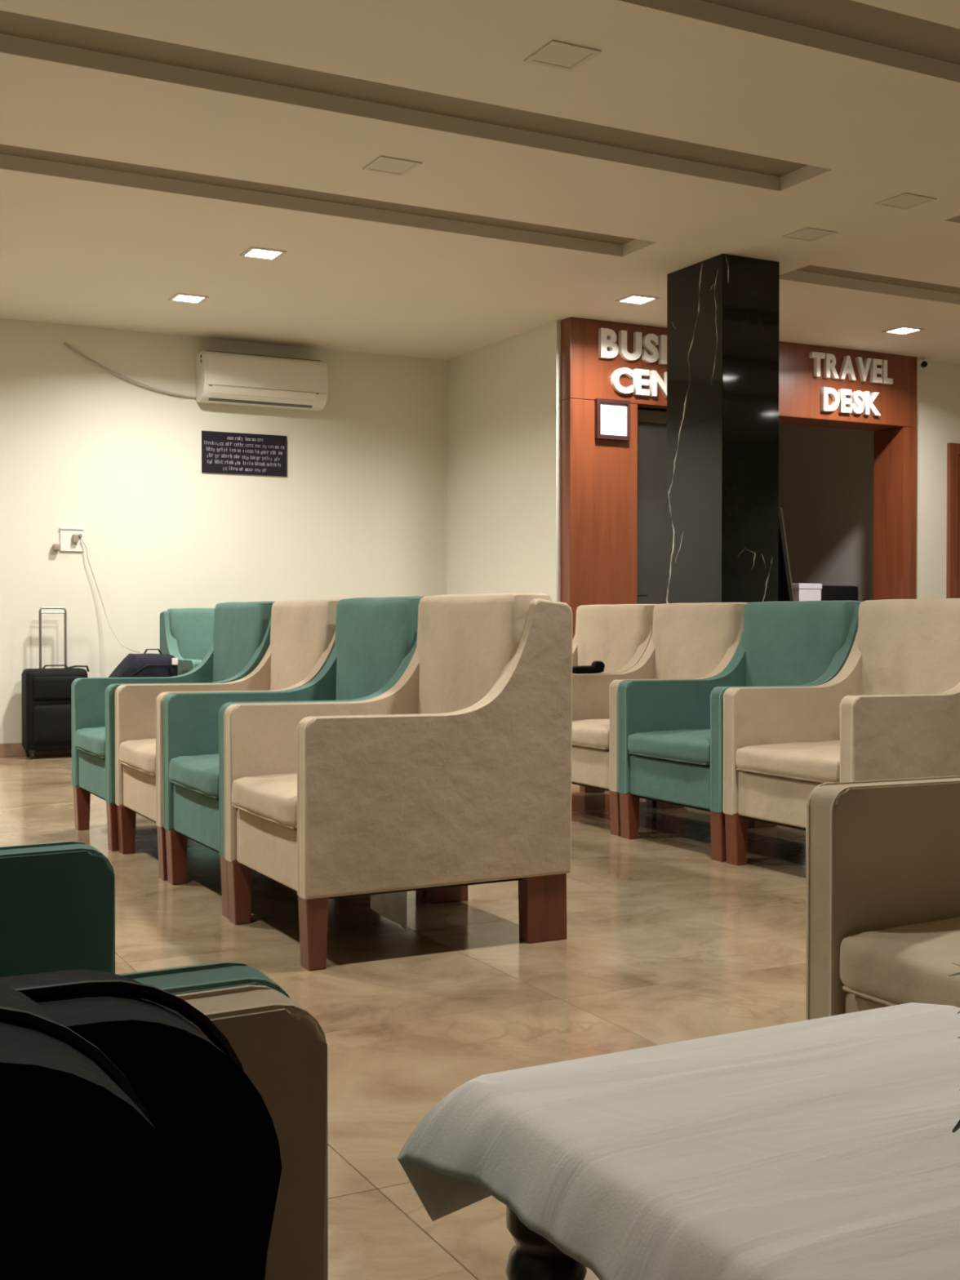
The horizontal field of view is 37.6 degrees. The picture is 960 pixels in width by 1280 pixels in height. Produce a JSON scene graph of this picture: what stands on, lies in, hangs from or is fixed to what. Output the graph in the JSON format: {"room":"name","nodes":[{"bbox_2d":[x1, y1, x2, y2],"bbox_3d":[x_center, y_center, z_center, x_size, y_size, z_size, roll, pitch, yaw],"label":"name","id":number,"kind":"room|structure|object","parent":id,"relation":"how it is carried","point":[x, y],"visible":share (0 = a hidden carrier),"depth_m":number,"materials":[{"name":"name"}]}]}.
{"room":"hotel lobby","nodes":[
{"label":"hotel lobby","id":0,"kind":"room"},
{"bbox_2d":[0,318,446,743],"bbox_3d":[-3.971,-0.638,8.477,8.600,2.770,0.120,0,1,-28],"label":"wall","id":1,"kind":"structure","parent":0,"point":[359,510],"depth_m":9.41,"materials":[{"name":"beige paint"}]},
{"bbox_2d":[0,742,71,756],"bbox_3d":[-4.004,0.706,8.404,8.455,0.085,0.014,0,1,-28],"label":"baseboard","id":2,"kind":"structure","parent":1,"relation":"attached to","point":[11,749],"depth_m":8.95,"materials":[{"name":"brown stone"}]},
{"bbox_2d":[52,527,84,551],"bbox_3d":[-2.654,-0.646,9.067,0.201,0.153,0.050,0,1,-28],"label":"socket plate","id":3,"kind":"object","parent":1,"relation":"attached to","point":[70,538],"visible":1,"depth_m":9.05,"materials":[{"name":"white plastic"}]},
{"bbox_2d":[80,538,139,652],"bbox_3d":[-2.278,-0.289,8.877,0.135,0.723,0.750,-1,1,-43],"label":"charging cable","id":4,"kind":"object","parent":3,"relation":"hanging from","point":[81,539],"visible":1,"depth_m":9.11,"materials":[{"name":"white plastic"}]},
{"bbox_2d":[201,430,287,476],"bbox_3d":[-1.607,-1.272,9.623,0.604,0.280,0.013,0,1,-28],"label":"notice board","id":5,"kind":"object","parent":1,"relation":"attached to","point":[222,452],"visible":1,"depth_m":9.62,"materials":[{"name":"black plastic"}]},
{"bbox_2d":[195,350,328,411],"bbox_3d":[-1.476,-1.761,9.567,0.872,0.333,0.224,0,1,-28],"label":"air conditioner","id":6,"kind":"object","parent":1,"relation":"attached to","point":[227,378],"visible":1,"depth_m":9.47,"materials":[{"name":"white plastic"}]},
{"bbox_2d":[63,342,196,398],"bbox_3d":[-2.287,-1.766,9.246,0.868,0.298,0.034,0,1,-28],"label":"power cable","id":7,"kind":"object","parent":6,"relation":"attached to","point":[64,344],"visible":1,"depth_m":9.22,"materials":[{"name":"white plastic"}]},
{"bbox_2d":[205,350,318,360],"bbox_3d":[-1.487,-1.925,9.588,0.810,0.004,0.118,0,1,-28],"label":"grille","id":8,"kind":"object","parent":6,"relation":"attached to","point":[206,350],"depth_m":9.51,"materials":[{"name":"white plastic"}]},
{"bbox_2d":[0,754,806,1279],"bbox_3d":[1.062,0.870,4.141,13.600,0.120,13.600,0,1,-28],"label":"floor","id":9,"kind":"structure","parent":0,"point":[667,942],"depth_m":3.56,"materials":[{"name":"brown tile"}]},
{"bbox_2d":[21,606,89,759],"bbox_3d":[-2.677,0.264,8.895,0.393,0.953,0.249,0,1,-28],"label":"suitcase","id":10,"kind":"object","parent":9,"relation":"on","point":[46,694],"visible":0.69,"depth_m":8.78,"materials":[{"name":"black fabric"}]},
{"bbox_2d":[108,648,177,677],"bbox_3d":[-2.009,0.403,8.417,0.397,0.696,0.351,0,1,-28],"label":"duffel bag","id":11,"kind":"object","parent":9,"relation":"on","point":[160,664],"visible":0.3,"depth_m":8.35,"materials":[{"name":"blue fabric"}]},
{"bbox_2d":[0,840,290,999],"bbox_3d":[-0.610,0.382,1.097,0.786,0.945,0.668,0,1,-26],"label":"armchair","id":12,"kind":"object","parent":9,"relation":"on","point":[57,900],"visible":0.24,"depth_m":1.47,"materials":[{"name":"teal fabric"}]},
{"bbox_2d":[71,601,275,851],"bbox_3d":[-1.209,0.315,5.737,0.786,0.945,0.668,0,1,-28],"label":"armchair","id":13,"kind":"object","parent":9,"relation":"on","point":[242,630],"visible":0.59,"depth_m":5.76,"materials":[{"name":"teal fabric"}]},
{"bbox_2d":[73,727,105,758],"bbox_3d":[-1.282,0.407,5.700,0.622,0.122,0.539,0,1,-28],"label":"seat cushion","id":14,"kind":"object","parent":13,"relation":"on","point":[89,742],"depth_m":5.58,"materials":[{"name":"teal fabric"}]},
{"bbox_2d":[213,601,275,682],"bbox_3d":[-0.969,0.134,5.860,0.175,0.587,0.611,0,1,-28],"label":"cushion","id":15,"kind":"object","parent":13,"relation":"on","point":[241,629],"depth_m":5.75,"materials":[{"name":"teal fabric"}]},
{"bbox_2d":[159,608,215,675],"bbox_3d":[-1.593,0.269,8.902,0.668,0.945,0.786,0,1,-28],"label":"armchair","id":16,"kind":"object","parent":9,"relation":"on","point":[186,634],"visible":0.22,"depth_m":8.99,"materials":[{"name":"teal fabric"}]},
{"bbox_2d":[167,608,215,660],"bbox_3d":[-1.718,0.086,9.140,0.611,0.587,0.175,0,1,-28],"label":"cushion","id":17,"kind":"object","parent":16,"relation":"on","point":[189,630],"depth_m":9.00,"materials":[{"name":"teal fabric"}]},
{"bbox_2d":[115,599,341,880],"bbox_3d":[-0.877,0.323,5.144,0.786,0.945,0.668,0,1,-27],"label":"armchair","id":18,"kind":"object","parent":9,"relation":"on","point":[303,632],"visible":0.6,"depth_m":5.21,"materials":[{"name":"beige fabric"}]},
{"bbox_2d":[117,738,155,775],"bbox_3d":[-0.950,0.416,5.107,0.622,0.122,0.539,0,1,-27],"label":"seat cushion","id":19,"kind":"object","parent":18,"relation":"on","point":[135,757],"depth_m":5.00,"materials":[{"name":"beige fabric"}]},
{"bbox_2d":[270,599,341,689],"bbox_3d":[-0.636,0.143,5.264,0.175,0.587,0.611,0,1,-27],"label":"cushion","id":20,"kind":"object","parent":18,"relation":"on","point":[303,632],"depth_m":5.17,"materials":[{"name":"beige fabric"}]},
{"bbox_2d":[175,985,328,1279],"bbox_3d":[-0.307,0.391,0.486,0.786,0.945,0.668,0,1,-28],"label":"armchair","id":21,"kind":"object","parent":9,"relation":"on","point":[283,1046],"visible":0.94,"depth_m":0.89,"materials":[{"name":"beige fabric"}]},
{"bbox_2d":[0,966,280,1279],"bbox_3d":[-0.244,0.274,0.527,0.379,0.294,0.238,0,1,-28],"label":"backpack","id":22,"kind":"object","parent":21,"relation":"on","point":[136,1143],"visible":1,"depth_m":0.51,"materials":[{"name":"black fabric"}]},
{"bbox_2d":[163,596,426,919],"bbox_3d":[-0.558,0.332,4.543,0.786,0.945,0.668,0,1,-28],"label":"armchair","id":23,"kind":"object","parent":9,"relation":"on","point":[375,642],"visible":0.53,"depth_m":4.61,"materials":[{"name":"teal fabric"}]},
{"bbox_2d":[168,754,218,798],"bbox_3d":[-0.631,0.424,4.506,0.622,0.122,0.539,0,1,-28],"label":"seat cushion","id":24,"kind":"object","parent":23,"relation":"on","point":[189,775],"depth_m":4.39,"materials":[{"name":"teal fabric"}]},
{"bbox_2d":[334,596,423,700],"bbox_3d":[-0.319,0.151,4.666,0.175,0.587,0.611,0,1,-28],"label":"cushion","id":25,"kind":"object","parent":23,"relation":"on","point":[375,642],"depth_m":4.58,"materials":[{"name":"teal fabric"}]},
{"bbox_2d":[224,592,572,970],"bbox_3d":[-0.249,0.341,3.938,0.786,0.945,0.668,0,1,-28],"label":"armchair","id":26,"kind":"object","parent":9,"relation":"on","point":[444,781],"visible":1,"depth_m":3.74,"materials":[{"name":"beige fabric"}]},
{"bbox_2d":[231,773,297,828],"bbox_3d":[-0.321,0.433,3.901,0.622,0.122,0.539,0,1,-28],"label":"seat cushion","id":27,"kind":"object","parent":26,"relation":"on","point":[258,801],"depth_m":3.79,"materials":[{"name":"beige fabric"}]},
{"bbox_2d":[417,592,551,714],"bbox_3d":[-0.008,0.160,4.059,0.175,0.587,0.611,0,1,-28],"label":"cushion","id":28,"kind":"object","parent":26,"relation":"on","point":[469,646],"depth_m":3.96,"materials":[{"name":"beige fabric"}]},
{"bbox_2d":[505,1205,586,1279],"bbox_3d":[0.487,0.634,0.969,0.573,0.443,1.040,0,1,-28],"label":"side table","id":29,"kind":"object","parent":9,"relation":"on","point":[533,1257],"visible":0.16,"depth_m":1.24,"materials":[{"name":"brown wood"}]},
{"bbox_2d":[396,1002,959,1279],"bbox_3d":[0.473,0.479,0.963,0.684,0.150,1.129,0,1,-28],"label":"tablecloth","id":30,"kind":"object","parent":29,"relation":"on","point":[827,1148],"visible":1,"depth_m":1.15,"materials":[{"name":"white fabric"}]},
{"bbox_2d":[948,962,959,1132],"bbox_3d":[0.490,0.319,1.172,0.190,0.168,0.230,0,1,17],"label":"potted plant","id":31,"kind":"object","parent":30,"relation":"on","point":[957,1127],"visible":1,"depth_m":1.11,"materials":[{"name":"green plant"}]},
{"bbox_2d":[572,604,657,806],"bbox_3d":[0.424,0.300,6.715,0.786,0.945,0.668,0,1,-28],"label":"armchair","id":32,"kind":"object","parent":9,"relation":"on","point":[618,636],"visible":0.28,"depth_m":6.74,"materials":[{"name":"beige fabric"}]},
{"bbox_2d":[572,661,604,673],"bbox_3d":[0.488,0.124,6.404,0.172,0.056,0.056,0,1,-28],"label":"case","id":33,"kind":"object","parent":32,"relation":"on","point":[596,667],"visible":0.94,"depth_m":6.39,"materials":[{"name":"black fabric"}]},
{"bbox_2d":[575,604,657,673],"bbox_3d":[0.664,0.120,6.837,0.175,0.587,0.611,0,1,-28],"label":"cushion","id":34,"kind":"object","parent":32,"relation":"on","point":[615,635],"depth_m":6.74,"materials":[{"name":"beige fabric"}]},
{"bbox_2d":[571,602,748,835],"bbox_3d":[0.734,0.309,6.109,0.786,0.945,0.668,0,1,-27],"label":"armchair","id":35,"kind":"object","parent":9,"relation":"on","point":[697,640],"visible":0.44,"depth_m":6.09,"materials":[{"name":"beige fabric"}]},
{"bbox_2d":[572,718,608,750],"bbox_3d":[0.661,0.402,6.073,0.622,0.122,0.539,0,1,-27],"label":"seat cushion","id":36,"kind":"object","parent":35,"relation":"on","point":[588,734],"depth_m":5.85,"materials":[{"name":"beige fabric"}]},
{"bbox_2d":[652,602,748,679],"bbox_3d":[0.975,0.129,6.230,0.175,0.587,0.611,0,1,-27],"label":"cushion","id":37,"kind":"object","parent":35,"relation":"on","point":[690,640],"depth_m":6.15,"materials":[{"name":"beige fabric"}]},
{"bbox_2d":[617,600,862,862],"bbox_3d":[1.038,0.318,5.503,0.786,0.945,0.668,0,1,-28],"label":"armchair","id":38,"kind":"object","parent":9,"relation":"on","point":[670,732],"visible":0.64,"depth_m":5.52,"materials":[{"name":"teal fabric"}]},
{"bbox_2d":[626,728,710,765],"bbox_3d":[0.966,0.410,5.466,0.622,0.122,0.539,0,1,-28],"label":"seat cushion","id":39,"kind":"object","parent":38,"relation":"on","point":[645,747],"depth_m":5.36,"materials":[{"name":"teal fabric"}]},
{"bbox_2d":[742,600,862,686],"bbox_3d":[1.278,0.137,5.626,0.175,0.587,0.611,0,1,-28],"label":"cushion","id":40,"kind":"object","parent":38,"relation":"on","point":[785,642],"depth_m":5.55,"materials":[{"name":"teal fabric"}]},
{"bbox_2d":[777,507,794,601],"bbox_3d":[1.655,0.022,7.763,0.293,1.470,0.302,0,1,-28],"label":"leaning board","id":41,"kind":"object","parent":9,"relation":"on","point":[785,590],"visible":0.16,"depth_m":7.59,"materials":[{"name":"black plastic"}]},
{"bbox_2d":[723,598,959,865],"bbox_3d":[1.356,0.327,4.905,0.786,0.945,0.668,0,1,-28],"label":"armchair","id":42,"kind":"object","parent":9,"relation":"on","point":[891,711],"visible":0.91,"depth_m":4.90,"materials":[{"name":"beige fabric"}]},
{"bbox_2d":[734,740,839,783],"bbox_3d":[1.283,0.419,4.869,0.622,0.122,0.539,0,1,-28],"label":"seat cushion","id":43,"kind":"object","parent":42,"relation":"on","point":[756,762],"depth_m":4.77,"materials":[{"name":"beige fabric"}]},
{"bbox_2d":[857,598,959,695],"bbox_3d":[1.596,0.146,5.027,0.175,0.587,0.611,0,1,-28],"label":"cushion","id":44,"kind":"object","parent":42,"relation":"on","point":[906,646],"depth_m":5.01,"materials":[{"name":"beige fabric"}]},
{"bbox_2d":[805,775,959,1020],"bbox_3d":[0.969,0.369,1.958,0.786,0.945,0.668,0,1,-28],"label":"armchair","id":45,"kind":"object","parent":9,"relation":"on","point":[883,855],"visible":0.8,"depth_m":2.05,"materials":[{"name":"beige fabric"}]},
{"bbox_2d":[837,917,959,1008],"bbox_3d":[0.896,0.462,1.922,0.622,0.122,0.539,0,1,-28],"label":"seat cushion","id":46,"kind":"object","parent":45,"relation":"on","point":[882,962],"depth_m":1.94,"materials":[{"name":"beige fabric"}]},
{"bbox_3d":[2.453,0.342,10.543,1.490,0.750,0.580,0,1,-28],"label":"reception desk","id":47,"kind":"object","parent":9,"relation":"on","visible":0},
{"bbox_2d":[791,583,822,600],"bbox_3d":[2.388,-0.224,10.410,0.218,0.385,0.168,0,1,-28],"label":"cardboard box","id":48,"kind":"object","parent":47,"relation":"on","point":[802,592],"visible":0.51,"depth_m":10.33,"materials":[{"name":"white cardboard"}]},
{"bbox_2d":[821,585,857,600],"bbox_3d":[2.676,-0.222,10.605,0.450,0.375,0.160,0,1,-28],"label":"computer monitor","id":49,"kind":"object","parent":47,"relation":"on","point":[828,593],"visible":0.26,"depth_m":10.61,"materials":[{"name":"black plastic"}]},
{"bbox_2d":[0,0,959,364],"bbox_3d":[1.072,-2.039,4.081,13.700,0.160,13.700,0,1,-28],"label":"ceiling","id":50,"kind":"structure","parent":0,"point":[146,146],"depth_m":5.92,"materials":[{"name":"beige paint"}]},
{"bbox_2d":[168,293,208,303],"bbox_3d":[-1.723,-2.018,8.320,0.190,0.006,0.190,0,1,-28],"label":"recessed light","id":51,"kind":"object","parent":50,"relation":"in","point":[180,297],"visible":1,"depth_m":8.31,"materials":[{"name":"white plastic"}]},
{"bbox_2d":[173,295,203,302],"bbox_3d":[-1.723,-2.019,8.320,0.150,0.004,0.150,0,1,-28],"label":"diffuser","id":52,"kind":"object","parent":51,"relation":"attached to","point":[188,299],"depth_m":8.33,"materials":[{"name":"white plastic"}]},
{"bbox_2d":[240,246,286,260],"bbox_3d":[-1.125,-2.003,7.302,0.190,0.006,0.190,0,1,-28],"label":"recessed light","id":53,"kind":"object","parent":50,"relation":"in","point":[252,252],"visible":1,"depth_m":7.29,"materials":[{"name":"white plastic"}]},
{"bbox_2d":[245,248,281,258],"bbox_3d":[-1.125,-2.004,7.302,0.150,0.004,0.150,0,1,-28],"label":"diffuser","id":54,"kind":"object","parent":53,"relation":"attached to","point":[251,253],"depth_m":7.29,"materials":[{"name":"white plastic"}]},
{"bbox_2d":[362,155,422,176],"bbox_3d":[-0.368,-1.983,5.892,0.190,0.006,0.190,0,1,-28],"label":"recessed light","id":55,"kind":"object","parent":50,"relation":"in","point":[382,164],"visible":1,"depth_m":5.89,"materials":[{"name":"white plastic"}]},
{"bbox_2d":[369,159,415,173],"bbox_3d":[-0.368,-1.984,5.892,0.150,0.004,0.150,0,1,-28],"label":"diffuser","id":56,"kind":"object","parent":55,"relation":"attached to","point":[380,166],"depth_m":5.89,"materials":[{"name":"white plastic"}]},
{"bbox_2d":[524,39,601,71],"bbox_3d":[0.278,-1.966,4.740,0.190,0.006,0.190,0,1,-28],"label":"recessed light","id":57,"kind":"object","parent":50,"relation":"in","point":[555,54],"visible":1,"depth_m":4.74,"materials":[{"name":"white plastic"}]},
{"bbox_2d":[533,44,591,67],"bbox_3d":[0.278,-1.967,4.740,0.150,0.004,0.150,0,1,-28],"label":"diffuser","id":58,"kind":"object","parent":57,"relation":"attached to","point":[548,55],"depth_m":4.74,"materials":[{"name":"white plastic"}]},
{"bbox_2d":[614,293,659,305],"bbox_3d":[0.933,-2.018,8.351,0.190,0.006,0.190,0,1,-28],"label":"recessed light","id":59,"kind":"object","parent":50,"relation":"in","point":[632,299],"visible":1,"depth_m":8.35,"materials":[{"name":"white plastic"}]},
{"bbox_2d":[621,296,653,303],"bbox_3d":[0.933,-2.019,8.351,0.150,0.004,0.150,0,1,-28],"label":"diffuser","id":60,"kind":"object","parent":59,"relation":"attached to","point":[629,300],"depth_m":8.35,"materials":[{"name":"white plastic"}]},
{"bbox_2d":[781,226,837,242],"bbox_3d":[1.623,-1.998,6.941,0.190,0.006,0.190,0,1,-28],"label":"recessed light","id":61,"kind":"object","parent":50,"relation":"in","point":[810,234],"visible":1,"depth_m":6.94,"materials":[{"name":"white plastic"}]},
{"bbox_2d":[789,229,829,239],"bbox_3d":[1.623,-1.999,6.941,0.150,0.004,0.150,0,1,-28],"label":"diffuser","id":62,"kind":"object","parent":61,"relation":"attached to","point":[801,234],"depth_m":6.94,"materials":[{"name":"white plastic"}]},
{"bbox_2d":[881,326,924,334],"bbox_3d":[2.779,-2.031,9.245,0.190,0.006,0.190,0,1,-28],"label":"recessed light","id":63,"kind":"object","parent":50,"relation":"in","point":[901,330],"visible":1,"depth_m":9.24,"materials":[{"name":"white plastic"}]},
{"bbox_2d":[887,328,918,333],"bbox_3d":[2.779,-2.033,9.245,0.150,0.004,0.150,0,1,-28],"label":"diffuser","id":64,"kind":"object","parent":63,"relation":"attached to","point":[895,331],"depth_m":9.25,"materials":[{"name":"white plastic"}]},
{"bbox_2d":[875,192,937,210],"bbox_3d":[1.932,-1.990,6.391,0.190,0.006,0.190,0,1,-28],"label":"recessed light","id":65,"kind":"object","parent":50,"relation":"in","point":[905,201],"visible":1,"depth_m":6.38,"materials":[{"name":"white plastic"}]},
{"bbox_2d":[883,195,928,208],"bbox_3d":[1.932,-1.991,6.391,0.150,0.004,0.150,0,1,-28],"label":"diffuser","id":66,"kind":"object","parent":65,"relation":"attached to","point":[896,202],"depth_m":6.39,"materials":[{"name":"white plastic"}]},
{"bbox_2d":[919,356,927,368],"bbox_3d":[3.208,-2.006,10.175,0.055,0.083,0.097,0,1,6],"label":"security camera","id":67,"kind":"object","parent":50,"relation":"attached to","point":[924,363],"visible":1,"depth_m":10.15,"materials":[{"name":"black plastic"}]},
{"bbox_2d":[446,320,560,602],"bbox_3d":[0.178,-0.656,9.680,0.130,2.770,1.580,0,1,-28],"label":"wall","id":68,"kind":"structure","parent":0,"point":[504,396],"depth_m":9.54,"materials":[{"name":"beige paint"}]},
{"bbox_2d":[637,406,666,411],"bbox_3d":[0.631,-0.666,10.390,1.330,2.770,2.060,0,1,-28],"label":"wall","id":69,"kind":"structure","parent":0,"point":[640,408],"depth_m":10.37,"materials":[{"name":"black"}]},
{"bbox_2d":[636,408,666,604],"bbox_3d":[1.295,-0.396,9.365,0.742,2.240,0.129,0,1,-28],"label":"door","id":70,"kind":"structure","parent":69,"relation":"in","point":[651,581],"depth_m":9.32,"materials":[{"name":"clear glass"}]},
{"bbox_2d":[666,253,779,603],"bbox_3d":[1.310,-0.626,7.631,0.376,2.770,0.501,0,1,-28],"label":"pillar","id":71,"kind":"structure","parent":0,"point":[723,309],"depth_m":7.44,"materials":[{"name":"black stone"}]},
{"bbox_2d":[778,423,875,601],"bbox_3d":[2.095,-0.676,11.097,1.920,2.770,2.160,0,1,-28],"label":"wall","id":72,"kind":"structure","parent":0,"point":[826,474],"depth_m":11.44,"materials":[{"name":"paint"}]},
{"bbox_2d":[915,359,959,599],"bbox_3d":[4.023,-0.672,10.805,2.070,2.770,0.140,0,1,-28],"label":"wall","id":73,"kind":"structure","parent":0,"point":[938,384],"depth_m":10.36,"materials":[{"name":"beige paint"}]},
{"bbox_2d":[560,316,916,640],"bbox_3d":[1.795,-0.655,9.672,2.930,2.770,0.310,0,1,-28],"label":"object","id":74,"kind":"structure","parent":73,"relation":"attached to","point":[599,477],"depth_m":9.06,"materials":[{"name":"red wood"}]},
{"bbox_2d":[595,398,630,440],"bbox_3d":[0.844,-1.403,8.971,0.247,0.255,0.035,0,1,-28],"label":"framed notice","id":75,"kind":"object","parent":74,"relation":"attached to","point":[612,416],"visible":1,"depth_m":8.96,"materials":[{"name":"white paper"}]},
{"bbox_2d":[606,410,620,429],"bbox_3d":[0.849,-1.399,8.970,0.105,0.118,0.001,0,1,-28],"label":"print","id":76,"kind":"object","parent":75,"relation":"attached to","point":[613,417],"depth_m":8.97,"materials":[{"name":"grey paper"}]},
{"bbox_2d":[598,328,666,397],"bbox_3d":[1.243,-1.778,9.175,1.092,0.400,0.032,0,1,-28],"label":"sign lettering","id":77,"kind":"object","parent":74,"relation":"attached to","point":[655,380],"visible":0.51,"depth_m":9.04,"materials":[{"name":"white plastic"}]},
{"bbox_2d":[808,351,893,416],"bbox_3d":[2.610,-1.790,9.887,0.740,0.397,0.032,0,1,-28],"label":"sign lettering","id":78,"kind":"object","parent":74,"relation":"attached to","point":[839,399],"visible":1,"depth_m":9.86,"materials":[{"name":"white plastic"}]},
{"bbox_2d":[946,442,959,598],"bbox_3d":[3.925,-0.372,10.640,1.020,2.175,0.080,0,1,-28],"label":"door","id":79,"kind":"structure","parent":73,"relation":"in","point":[953,576],"depth_m":10.42,"materials":[{"name":"red wood"}]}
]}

